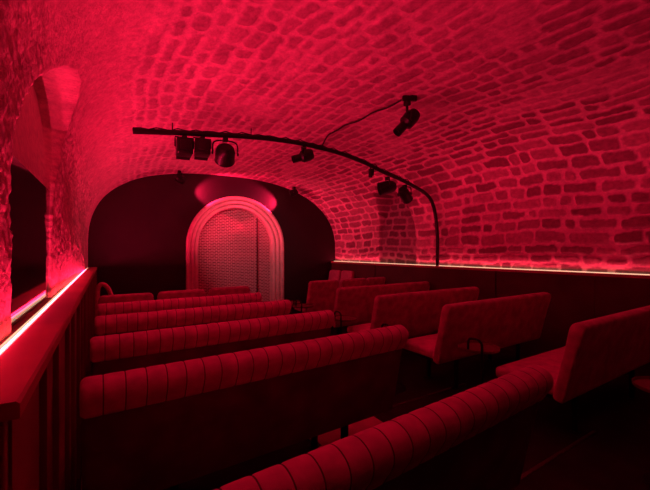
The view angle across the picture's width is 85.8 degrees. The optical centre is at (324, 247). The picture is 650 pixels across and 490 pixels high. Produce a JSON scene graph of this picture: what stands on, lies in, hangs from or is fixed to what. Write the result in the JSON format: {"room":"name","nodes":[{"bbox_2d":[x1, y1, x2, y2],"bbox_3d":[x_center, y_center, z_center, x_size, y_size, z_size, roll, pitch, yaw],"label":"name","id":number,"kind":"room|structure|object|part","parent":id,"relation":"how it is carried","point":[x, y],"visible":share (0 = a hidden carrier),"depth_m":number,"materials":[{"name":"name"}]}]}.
{"room":"entertainment venue","nodes":[
{"label":"entertainment venue","id":0,"kind":"room"},
{"bbox_2d":[9,270,96,489],"bbox_3d":[-2.173,0.938,3.083,0.146,1.205,5.670,0,0,-32],"label":"wall","id":1,"kind":"structure","parent":0,"point":[45,444],"depth_m":1.25,"materials":[{"name":"red wood"}]},
{"bbox_2d":[0,421,8,489],"bbox_3d":[-0.717,0.887,0.653,0.190,1.105,0.055,0,0,-32],"label":"trim","id":2,"kind":"structure","parent":1,"relation":"attached to","point":[4,426],"depth_m":0.68,"materials":[{"name":"red wood"}]},
{"bbox_2d":[0,269,85,354],"bbox_3d":[-2.211,0.307,3.045,0.022,0.005,5.654,0,0,-32],"label":"led strip","id":3,"kind":"object","parent":1,"relation":"attached to","point":[12,338],"visible":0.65,"depth_m":1.42,"materials":[{"name":"beige plastic"}]},
{"bbox_2d":[0,316,38,354],"bbox_3d":[-1.010,0.307,1.107,0.022,0.005,1.094,0,0,-32],"label":"diffuser","id":4,"kind":"object","parent":3,"relation":"attached to","point":[12,338],"depth_m":1.22,"materials":[{"name":"beige plastic"}]},
{"bbox_2d":[34,279,75,315],"bbox_3d":[-1.874,0.307,2.501,0.022,0.005,2.174,0,0,-32],"label":"diffuser","id":5,"kind":"object","parent":3,"relation":"attached to","point":[54,298],"depth_m":2.01,"materials":[{"name":"beige plastic"}]},
{"bbox_2d":[0,267,96,421],"bbox_3d":[-2.208,0.318,3.043,0.253,0.035,5.700,0,0,-32],"label":"trim","id":6,"kind":"structure","parent":1,"relation":"on","point":[24,362],"depth_m":1.05,"materials":[{"name":"wood"}]},
{"bbox_2d":[88,173,334,313],"bbox_3d":[-1.619,0.115,6.833,5.350,3.010,0.120,0,0,-32],"label":"wall","id":7,"kind":"structure","parent":0,"point":[137,233],"depth_m":6.11,"materials":[{"name":"black paint"}]},
{"bbox_2d":[186,196,283,300],"bbox_3d":[-1.704,0.223,6.800,1.910,2.435,0.244,0,0,-32],"label":"arch surround","id":8,"kind":"object","parent":7,"relation":"attached to","point":[274,231],"visible":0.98,"depth_m":6.83,"materials":[{"name":"white paint"}]},
{"bbox_2d":[198,200,269,301],"bbox_3d":[-1.794,0.220,6.945,2.200,2.800,0.085,0,0,-32],"label":"wall","id":9,"kind":"structure","parent":0,"point":[227,240],"depth_m":6.88,"materials":[{"name":"paint"}]},
{"bbox_2d":[0,0,649,341],"bbox_3d":[0.468,-0.621,3.943,5.771,1.901,7.110,0,0,-32],"label":"ceiling","id":10,"kind":"structure","parent":0,"point":[529,143],"depth_m":3.32,"materials":[{"name":"brick"}]},
{"bbox_2d":[9,156,49,327],"bbox_3d":[-1.444,-0.028,1.717,0.020,0.664,1.160,0,0,-32],"label":"window","id":11,"kind":"structure","parent":10,"relation":"attached to","point":[29,199],"depth_m":1.60,"materials":[{"name":"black glass"}]},
{"bbox_2d":[174,170,185,183],"bbox_3d":[-2.469,-1.199,5.952,0.194,0.225,0.197,0,0,-32],"label":"light","id":12,"kind":"object","parent":10,"relation":"attached to","point":[178,177],"visible":1,"depth_m":5.91,"materials":[{"name":"black metal"}]},
{"bbox_2d":[132,123,438,265],"bbox_3d":[-0.008,-0.546,4.581,4.410,1.679,0.061,0,0,-32],"label":"rail","id":13,"kind":"object","parent":10,"relation":"hanging from","point":[136,130],"visible":1,"depth_m":4.27,"materials":[{"name":"black metal"}]},
{"bbox_2d":[174,135,193,160],"bbox_3d":[-1.483,-1.064,3.682,0.193,0.222,0.250,0,0,-32],"label":"lamp","id":14,"kind":"object","parent":13,"relation":"attached to","point":[184,145],"visible":1,"depth_m":3.62,"materials":[{"name":"black metal"}]},
{"bbox_3d":[-1.525,-0.965,3.760,0.140,0.023,0.049,0,0,-29],"label":"barn door","id":15,"kind":"part","parent":14,"relation":"part of","materials":[{"name":"black metal"}]},
{"bbox_2d":[193,136,210,160],"bbox_3d":[-1.329,-1.085,3.779,0.192,0.222,0.254,0,0,-32],"label":"lamp","id":16,"kind":"object","parent":13,"relation":"attached to","point":[202,146],"visible":0.99,"depth_m":3.71,"materials":[{"name":"black metal"}]},
{"bbox_3d":[-1.366,-0.986,3.858,0.140,0.023,0.049,0,0,-26],"label":"barn door","id":17,"kind":"part","parent":16,"relation":"part of","materials":[{"name":"black metal"}]},
{"bbox_2d":[211,137,238,167],"bbox_3d":[-1.120,-1.063,3.921,0.265,0.324,0.265,0,0,25],"label":"lamp","id":18,"kind":"object","parent":13,"relation":"hanging from","point":[224,152],"visible":1,"depth_m":3.85,"materials":[{"name":"black metal"}]},
{"bbox_2d":[291,146,313,162],"bbox_3d":[-0.279,-1.173,4.416,0.288,0.219,0.212,0,0,-32],"label":"lamp","id":19,"kind":"object","parent":13,"relation":"hanging from","point":[306,155],"visible":1,"depth_m":4.37,"materials":[{"name":"black metal"}]},
{"bbox_2d":[322,99,401,144],"bbox_3d":[0.371,-1.421,4.051,0.018,0.192,1.271,0,0,-40],"label":"loose cable","id":20,"kind":"object","parent":13,"relation":"hanging from","point":[400,100],"visible":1,"depth_m":3.97,"materials":[{"name":"black plastic"}]},
{"bbox_2d":[368,167,373,177],"bbox_3d":[0.662,-1.076,4.999,0.077,0.141,0.040,0,0,-32],"label":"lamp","id":21,"kind":"object","parent":13,"relation":"hanging from","point":[370,171],"visible":1,"depth_m":4.98,"materials":[{"name":"black metal"}]},
{"bbox_2d":[377,176,396,195],"bbox_3d":[0.914,-0.909,5.159,0.277,0.279,0.264,0,0,-5],"label":"lamp","id":22,"kind":"object","parent":13,"relation":"hanging from","point":[386,187],"visible":1,"depth_m":5.09,"materials":[{"name":"black metal"}]},
{"bbox_2d":[397,185,412,203],"bbox_3d":[1.225,-0.821,5.354,0.285,0.283,0.234,0,0,-32],"label":"lamp","id":23,"kind":"object","parent":13,"relation":"hanging from","point":[404,193],"visible":1,"depth_m":5.29,"materials":[{"name":"black metal"}]},
{"bbox_2d":[289,187,297,196],"bbox_3d":[-0.639,-1.130,7.087,0.194,0.216,0.197,0,0,-32],"label":"light","id":24,"kind":"object","parent":10,"relation":"attached to","point":[294,192],"visible":1,"depth_m":7.04,"materials":[{"name":"black metal"}]},
{"bbox_2d":[393,95,419,136],"bbox_3d":[0.836,-1.358,3.582,0.267,0.443,0.203,0,0,15],"label":"lamp","id":25,"kind":"object","parent":10,"relation":"attached to","point":[410,117],"depth_m":3.54,"materials":[{"name":"black metal"}]},
{"bbox_3d":[0.865,-1.542,3.581,0.150,0.075,0.040,0,0,-2],"label":"ceiling bracket","id":26,"kind":"part","parent":25,"relation":"part of","materials":[{"name":"black metal"}]},
{"bbox_2d":[75,324,649,489],"bbox_3d":[0.389,1.570,4.212,6.300,0.300,7.650,0,0,-32],"label":"floor","id":27,"kind":"structure","parent":0,"point":[617,456],"depth_m":2.69,"materials":[{"name":"carpet"}]},
{"bbox_2d":[95,282,113,316],"bbox_3d":[-3.137,0.991,5.173,0.440,1.007,0.440,0,0,-32],"label":"handrail","id":28,"kind":"object","parent":27,"relation":"on","point":[106,286],"visible":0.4,"depth_m":4.98,"materials":[{"name":"red metal"}]},
{"bbox_2d":[98,293,153,303],"bbox_3d":[-2.631,1.028,4.627,0.604,0.900,0.642,0,0,-32],"label":"seat","id":29,"kind":"object","parent":27,"relation":"on","point":[117,298],"visible":0.26,"depth_m":4.35,"materials":[{"name":"fabric"}]},
{"bbox_2d":[97,292,261,315],"bbox_3d":[-1.683,1.011,4.177,1.725,0.903,0.655,0,0,-32],"label":"bench","id":30,"kind":"object","parent":27,"relation":"on","point":[104,309],"visible":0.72,"depth_m":3.83,"materials":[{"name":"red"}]},
{"bbox_2d":[157,289,204,299],"bbox_3d":[-2.102,1.029,5.026,0.604,0.900,0.642,0,0,-32],"label":"seat","id":31,"kind":"object","parent":27,"relation":"on","point":[195,292],"visible":0.21,"depth_m":4.75,"materials":[{"name":"fabric"}]},
{"bbox_2d":[95,300,291,335],"bbox_3d":[-1.246,0.997,3.472,1.725,0.903,0.655,0,0,-32],"label":"bench","id":32,"kind":"object","parent":27,"relation":"on","point":[152,320],"visible":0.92,"depth_m":3.11,"materials":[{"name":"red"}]},
{"bbox_3d":[-1.143,0.895,3.308,1.715,0.437,0.162,0,0,-32],"label":"backrest","id":33,"kind":"part","parent":32,"relation":"part of","materials":[{"name":"fabric"}]},
{"bbox_2d":[90,310,334,375],"bbox_3d":[-0.812,0.983,2.767,1.725,0.903,0.655,0,0,-33],"label":"bench","id":34,"kind":"object","parent":27,"relation":"on","point":[141,349],"visible":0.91,"depth_m":2.39,"materials":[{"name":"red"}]},
{"bbox_2d":[209,286,249,295],"bbox_3d":[-1.556,1.030,5.435,0.604,0.900,0.642,0,0,-32],"label":"seat","id":35,"kind":"object","parent":27,"relation":"on","point":[239,289],"visible":0.24,"depth_m":5.15,"materials":[{"name":"fabric"}]},
{"bbox_2d":[79,325,408,489],"bbox_3d":[-0.358,0.959,2.027,1.725,0.921,0.655,0,0,-33],"label":"bench","id":36,"kind":"object","parent":27,"relation":"on","point":[157,427],"visible":0.99,"depth_m":1.65,"materials":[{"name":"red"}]},
{"bbox_3d":[-0.716,1.249,1.656,0.036,0.330,0.036,0,0,-33],"label":"leg","id":37,"kind":"part","parent":36,"relation":"part of","materials":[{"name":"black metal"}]},
{"bbox_3d":[-0.075,1.249,2.510,0.036,0.330,0.036,0,0,-33],"label":"leg","id":38,"kind":"part","parent":36,"relation":"part of","materials":[{"name":"black metal"}]},
{"bbox_3d":[-0.075,1.416,2.510,0.080,0.008,0.060,0,0,-33],"label":"foot plate","id":39,"kind":"part","parent":36,"relation":"part of","materials":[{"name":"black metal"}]},
{"bbox_3d":[0.123,1.249,2.209,0.036,0.330,0.036,0,0,-33],"label":"leg","id":40,"kind":"part","parent":36,"relation":"part of","materials":[{"name":"black metal"}]},
{"bbox_2d":[256,217,257,292],"bbox_3d":[-1.368,0.447,7.035,0.180,2.120,0.180,0,0,-32],"label":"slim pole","id":41,"kind":"object","parent":27,"relation":"on","point":[256,217],"visible":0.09,"depth_m":7.03,"materials":[{"name":"black metal"}]},
{"bbox_2d":[286,297,299,313],"bbox_3d":[-0.577,1.144,5.866,0.350,0.678,0.400,0,0,-42],"label":"side table","id":42,"kind":"object","parent":27,"relation":"on","point":[293,301],"visible":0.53,"depth_m":5.73,"materials":[{"name":"black metal"}]},
{"bbox_2d":[292,300,313,312],"bbox_3d":[-0.344,1.137,5.498,0.350,0.678,0.400,0,0,-12],"label":"side table","id":43,"kind":"object","parent":27,"relation":"on","point":[295,305],"visible":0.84,"depth_m":5.47,"materials":[{"name":"black metal"}]},
{"bbox_2d":[294,280,338,330],"bbox_3d":[-0.165,1.015,6.215,0.570,0.927,0.642,0,0,-32],"label":"seat","id":44,"kind":"object","parent":27,"relation":"on","point":[321,293],"visible":0.6,"depth_m":5.97,"materials":[{"name":"fabric"}]},
{"bbox_3d":[-0.211,1.067,6.290,0.570,0.093,0.465,0,0,-32],"label":"seat","id":45,"kind":"part","parent":44,"relation":"part of","materials":[{"name":"red fabric"}]},
{"bbox_3d":[-0.049,0.851,6.028,0.570,0.599,0.202,0,0,-32],"label":"backrest","id":46,"kind":"part","parent":44,"relation":"part of","materials":[{"name":"fabric"}]},
{"bbox_2d":[328,270,341,287],"bbox_3d":[0.024,0.990,7.476,0.642,1.017,0.345,0,0,-40],"label":"seat","id":47,"kind":"object","parent":27,"relation":"on","point":[333,274],"visible":0.27,"depth_m":7.57,"materials":[{"name":"red fabric"}]},
{"bbox_2d":[334,311,357,333],"bbox_3d":[0.242,1.116,4.430,0.350,0.678,0.400,0,0,0],"label":"side table","id":48,"kind":"object","parent":27,"relation":"on","point":[341,318],"visible":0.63,"depth_m":4.37,"materials":[{"name":"black metal"}]},
{"bbox_3d":[0.196,1.153,4.278,0.021,0.596,0.022,0,0,0],"label":"stem","id":49,"kind":"part","parent":48,"relation":"part of","materials":[{"name":"black metal"}]},
{"bbox_2d":[310,416,382,447],"bbox_3d":[0.166,1.424,2.750,0.620,0.016,0.380,0,0,-32],"label":"seat","id":50,"kind":"object","parent":27,"relation":"on","point":[327,438],"visible":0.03,"depth_m":2.72,"materials":[{"name":"red fabric"}]},
{"bbox_2d":[340,270,354,279],"bbox_3d":[0.271,0.985,7.182,0.642,1.017,0.345,0,0,-40],"label":"seat","id":51,"kind":"object","parent":27,"relation":"on","point":[345,274],"visible":0.25,"depth_m":7.28,"materials":[{"name":"red fabric"}]},
{"bbox_2d":[336,278,366,329],"bbox_3d":[0.371,1.015,6.547,0.570,0.927,0.642,0,0,-32],"label":"seat","id":52,"kind":"object","parent":27,"relation":"on","point":[356,281],"visible":0.23,"depth_m":6.26,"materials":[{"name":"fabric"}]},
{"bbox_3d":[0.487,0.851,6.360,0.570,0.599,0.202,0,0,-32],"label":"backrest","id":53,"kind":"part","parent":52,"relation":"part of","materials":[{"name":"fabric"}]},
{"bbox_2d":[363,277,384,323],"bbox_3d":[0.872,1.015,6.858,0.570,0.927,0.642,0,0,-32],"label":"seat","id":54,"kind":"object","parent":27,"relation":"on","point":[373,280],"visible":0.13,"depth_m":6.55,"materials":[{"name":"fabric"}]},
{"bbox_3d":[0.988,0.851,6.671,0.570,0.599,0.202,0,0,-32],"label":"backrest","id":55,"kind":"part","parent":54,"relation":"part of","materials":[{"name":"fabric"}]},
{"bbox_2d":[332,281,429,334],"bbox_3d":[0.816,1.012,5.658,1.850,0.900,0.642,0,0,-32],"label":"bench","id":56,"kind":"object","parent":27,"relation":"on","point":[358,301],"visible":0.41,"depth_m":5.20,"materials":[{"name":"red fabric"}]},
{"bbox_2d":[213,365,553,489],"bbox_3d":[0.095,0.968,1.280,1.725,0.903,0.655,0,0,-35],"label":"bench","id":57,"kind":"object","parent":27,"relation":"on","point":[478,437],"visible":1,"depth_m":1.12,"materials":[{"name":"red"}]},
{"bbox_3d":[0.205,0.867,1.121,1.715,0.437,0.162,0,0,-35],"label":"backrest","id":58,"kind":"part","parent":57,"relation":"part of","materials":[{"name":"fabric"}]},
{"bbox_2d":[381,323,408,393],"bbox_3d":[0.701,1.100,3.632,0.350,0.678,0.400,0,0,0],"label":"side table","id":59,"kind":"object","parent":27,"relation":"on","point":[400,389],"visible":0.3,"depth_m":3.54,"materials":[{"name":"black metal"}]},
{"bbox_2d":[347,287,478,337],"bbox_3d":[1.226,0.995,4.712,1.850,0.900,0.642,0,0,-32],"label":"bench","id":60,"kind":"object","parent":27,"relation":"on","point":[419,313],"visible":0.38,"depth_m":4.36,"materials":[{"name":"red fabric"}]},
{"bbox_3d":[1.179,1.044,4.787,1.850,0.090,0.465,0,0,-32],"label":"seat","id":61,"kind":"part","parent":60,"relation":"part of","materials":[{"name":"red fabric"}]},
{"bbox_2d":[393,383,465,406],"bbox_3d":[0.847,1.435,3.302,1.480,0.016,0.024,0,0,-32],"label":"trim","id":62,"kind":"structure","parent":27,"relation":"on","point":[427,395],"depth_m":3.36,"materials":[{"name":"grey metal"}]},
{"bbox_2d":[404,292,550,389],"bbox_3d":[1.756,0.979,3.970,1.850,0.900,0.642,0,0,-32],"label":"bench","id":63,"kind":"object","parent":27,"relation":"on","point":[502,322],"visible":0.93,"depth_m":3.62,"materials":[{"name":"red fabric"}]},
{"bbox_3d":[1.722,1.087,4.027,1.790,0.035,0.450,0,0,-32],"label":"seat frame","id":64,"kind":"part","parent":63,"relation":"part of","materials":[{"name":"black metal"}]},
{"bbox_3d":[1.710,1.029,4.046,1.850,0.090,0.465,0,0,-32],"label":"seat","id":65,"kind":"part","parent":63,"relation":"part of","materials":[{"name":"red fabric"}]},
{"bbox_3d":[1.149,1.261,3.878,0.036,0.324,0.036,0,0,-32],"label":"leg","id":66,"kind":"part","parent":63,"relation":"part of","materials":[{"name":"black metal"}]},
{"bbox_3d":[1.339,1.261,3.572,0.036,0.324,0.036,0,0,-32],"label":"leg","id":67,"kind":"part","parent":63,"relation":"part of","materials":[{"name":"black metal"}]},
{"bbox_3d":[1.872,0.820,3.784,1.850,0.582,0.202,0,0,-32],"label":"backrest","id":68,"kind":"part","parent":63,"relation":"part of","materials":[{"name":"fabric"}]},
{"bbox_3d":[2.299,1.261,4.167,0.036,0.324,0.036,0,0,-32],"label":"leg","id":69,"kind":"part","parent":63,"relation":"part of","materials":[{"name":"black metal"}]},
{"bbox_2d":[458,337,499,383],"bbox_3d":[1.330,1.086,3.016,0.350,0.678,0.400,0,0,0],"label":"side table","id":70,"kind":"object","parent":27,"relation":"on","point":[478,347],"visible":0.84,"depth_m":3.00,"materials":[{"name":"black metal"}]},
{"bbox_3d":[1.247,0.809,2.910,0.022,0.125,0.140,0,0,-38],"label":"handle","id":71,"kind":"part","parent":70,"relation":"part of","materials":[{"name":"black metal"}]},
{"bbox_3d":[1.285,1.123,2.864,0.021,0.596,0.022,0,0,0],"label":"stem","id":72,"kind":"part","parent":70,"relation":"part of","materials":[{"name":"black metal"}]},
{"bbox_2d":[521,430,596,479],"bbox_3d":[1.458,1.422,2.316,1.480,0.016,0.024,0,0,-32],"label":"trim","id":73,"kind":"structure","parent":27,"relation":"on","point":[533,469],"depth_m":2.38,"materials":[{"name":"grey metal"}]},
{"bbox_2d":[496,305,649,434],"bbox_3d":[2.352,0.970,3.104,1.850,0.900,0.642,0,0,-32],"label":"bench","id":74,"kind":"object","parent":27,"relation":"on","point":[600,350],"visible":0.91,"depth_m":2.69,"materials":[{"name":"red fabric"}]},
{"bbox_3d":[2.305,1.020,3.180,1.850,0.090,0.465,0,0,-32],"label":"seat","id":75,"kind":"part","parent":74,"relation":"part of","materials":[{"name":"red fabric"}]},
{"bbox_3d":[1.935,1.416,2.706,0.080,0.008,0.060,0,0,-32],"label":"foot plate","id":76,"kind":"part","parent":74,"relation":"part of","materials":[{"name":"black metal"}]},
{"bbox_3d":[1.935,1.252,2.706,0.036,0.324,0.036,0,0,-32],"label":"leg","id":77,"kind":"part","parent":74,"relation":"part of","materials":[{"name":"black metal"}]},
{"bbox_3d":[2.468,0.811,2.917,1.850,0.582,0.202,0,0,-32],"label":"backrest","id":78,"kind":"part","parent":74,"relation":"part of","materials":[{"name":"fabric"}]},
{"bbox_3d":[2.895,1.252,3.301,0.036,0.324,0.036,0,0,-32],"label":"leg","id":79,"kind":"part","parent":74,"relation":"part of","materials":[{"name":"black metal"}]},
{"bbox_2d":[632,376,649,486],"bbox_3d":[2.100,1.081,2.116,0.350,0.678,0.400,0,0,0],"label":"side table","id":80,"kind":"object","parent":27,"relation":"on","point":[641,382],"visible":1,"depth_m":2.20,"materials":[{"name":"red paint"}]},
{"bbox_2d":[332,263,649,375],"bbox_3d":[2.478,0.938,5.151,0.145,1.205,7.135,0,0,-40],"label":"wall","id":81,"kind":"structure","parent":0,"point":[574,298],"depth_m":4.53,"materials":[{"name":"paint"}]},
{"bbox_2d":[331,261,649,278],"bbox_3d":[2.506,0.318,5.172,0.213,0.035,7.151,0,0,-40],"label":"trim","id":82,"kind":"structure","parent":81,"relation":"attached to","point":[402,265],"depth_m":4.84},
{"bbox_2d":[337,261,649,274],"bbox_3d":[2.464,0.299,5.167,0.014,0.021,7.046,0,0,-40],"label":"led strip","id":83,"kind":"object","parent":81,"relation":"attached to","point":[337,261],"visible":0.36,"depth_m":4.86,"materials":[{"name":"beige plastic"}]},
{"bbox_2d":[337,261,435,265],"bbox_3d":[1.039,0.299,6.872,0.014,0.021,2.602,0,0,-40],"label":"diffuser","id":84,"kind":"object","parent":83,"relation":"attached to","point":[337,261],"depth_m":6.67,"materials":[{"name":"beige plastic"}]},
{"bbox_2d":[439,265,581,271],"bbox_3d":[2.522,0.299,5.097,0.014,0.021,2.016,0,0,-40],"label":"diffuser","id":85,"kind":"object","parent":83,"relation":"attached to","point":[439,265],"depth_m":4.88,"materials":[{"name":"beige plastic"}]},
{"bbox_2d":[582,271,649,274],"bbox_3d":[3.948,0.299,3.393,0.014,0.021,2.420,0,0,-40],"label":"diffuser","id":86,"kind":"object","parent":83,"relation":"attached to","point":[582,271],"depth_m":4.06,"materials":[{"name":"beige plastic"}]}
]}

